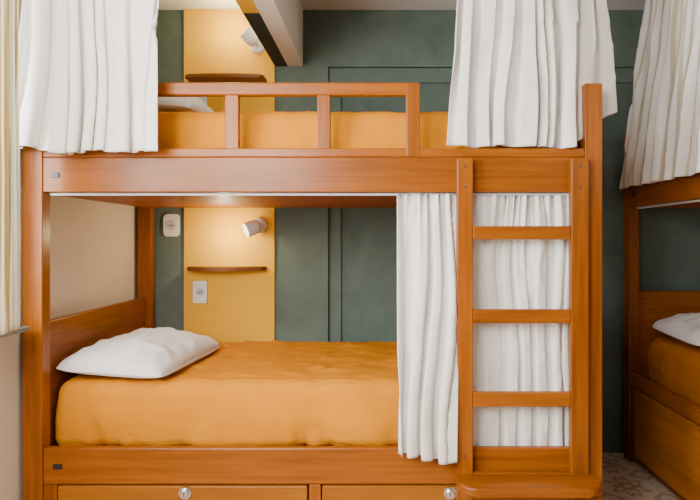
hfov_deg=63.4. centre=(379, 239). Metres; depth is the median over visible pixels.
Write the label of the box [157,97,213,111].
pillow
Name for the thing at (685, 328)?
pillow
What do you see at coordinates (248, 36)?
wall lamp
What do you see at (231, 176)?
bunk bed
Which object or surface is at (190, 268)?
wall shelf
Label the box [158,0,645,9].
ceiling
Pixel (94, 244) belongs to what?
wall
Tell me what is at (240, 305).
wall panel
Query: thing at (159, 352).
pillow
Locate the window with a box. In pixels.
[0,326,29,337]
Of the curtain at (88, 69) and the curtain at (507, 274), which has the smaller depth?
the curtain at (88, 69)
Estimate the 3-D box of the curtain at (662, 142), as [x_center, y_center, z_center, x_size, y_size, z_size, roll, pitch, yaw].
[1.221,-0.722,1.938,0.052,0.943,1.862,0,0,0]
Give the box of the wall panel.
[184,9,274,342]
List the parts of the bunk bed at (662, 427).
post, rail, rail, drawer, headboard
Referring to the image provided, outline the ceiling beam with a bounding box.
[235,0,302,65]
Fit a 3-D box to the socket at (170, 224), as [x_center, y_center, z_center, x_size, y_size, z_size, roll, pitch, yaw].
[-1.080,-0.077,2.928,0.054,0.054,0.004,0,0,0]
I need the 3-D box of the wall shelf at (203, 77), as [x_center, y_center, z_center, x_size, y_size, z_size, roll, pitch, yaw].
[-0.786,-0.823,2.876,0.398,0.018,0.105,0,0,0]
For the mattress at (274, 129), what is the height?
0.300 m
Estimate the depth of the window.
1.84 m
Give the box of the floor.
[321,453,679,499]
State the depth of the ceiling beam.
2.50 m
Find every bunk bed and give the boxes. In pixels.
[23,83,601,499]
[624,135,699,499]
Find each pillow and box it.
[56,327,219,377]
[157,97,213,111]
[652,313,699,346]
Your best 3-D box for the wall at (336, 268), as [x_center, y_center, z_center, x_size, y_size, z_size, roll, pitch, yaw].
[0.500,-0.037,3.025,3.500,2.315,0.170,0,0,0]
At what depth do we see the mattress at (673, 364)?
2.58 m
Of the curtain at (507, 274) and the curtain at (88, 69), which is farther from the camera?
the curtain at (507, 274)
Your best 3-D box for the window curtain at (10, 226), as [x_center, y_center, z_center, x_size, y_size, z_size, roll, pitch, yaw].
[-1.165,-0.398,1.584,0.058,1.365,0.508,0,0,2]
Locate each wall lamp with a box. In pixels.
[240,26,264,53]
[242,218,267,236]
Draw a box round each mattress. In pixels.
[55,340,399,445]
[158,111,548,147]
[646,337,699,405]
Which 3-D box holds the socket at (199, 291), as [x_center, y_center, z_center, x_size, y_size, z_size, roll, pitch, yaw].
[-0.929,0.269,2.916,0.042,0.042,0.004,0,0,0]
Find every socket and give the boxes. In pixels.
[166,220,175,229]
[196,288,203,295]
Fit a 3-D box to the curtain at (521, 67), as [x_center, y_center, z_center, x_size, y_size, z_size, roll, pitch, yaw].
[0.560,-0.754,1.970,0.650,0.878,0.127,0,0,-12]
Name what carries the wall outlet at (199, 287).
attached to the wall panel
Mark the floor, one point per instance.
(622, 479)
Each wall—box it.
[0,0,137,499]
[155,10,699,452]
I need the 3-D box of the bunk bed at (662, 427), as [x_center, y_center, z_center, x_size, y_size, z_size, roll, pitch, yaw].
[1.671,0.288,1.925,1.125,1.664,2.000,0,0,0]
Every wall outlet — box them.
[163,214,179,236]
[193,281,206,302]
[197,97,206,104]
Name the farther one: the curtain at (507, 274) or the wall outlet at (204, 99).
the wall outlet at (204, 99)
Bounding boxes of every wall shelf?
[185,73,266,81]
[187,266,266,270]
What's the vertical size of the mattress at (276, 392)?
0.268 m
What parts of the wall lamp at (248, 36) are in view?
wall plate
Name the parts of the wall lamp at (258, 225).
wall plate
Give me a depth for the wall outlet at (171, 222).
2.93 m
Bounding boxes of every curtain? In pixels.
[0,0,20,334]
[19,0,158,154]
[397,194,457,464]
[447,0,616,148]
[473,194,568,445]
[619,0,699,188]
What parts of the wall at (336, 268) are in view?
panel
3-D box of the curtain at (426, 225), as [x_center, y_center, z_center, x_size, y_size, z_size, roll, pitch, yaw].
[0.165,0.295,1.943,0.215,0.912,0.114,0,0,0]
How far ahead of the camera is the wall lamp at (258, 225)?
2.83 m

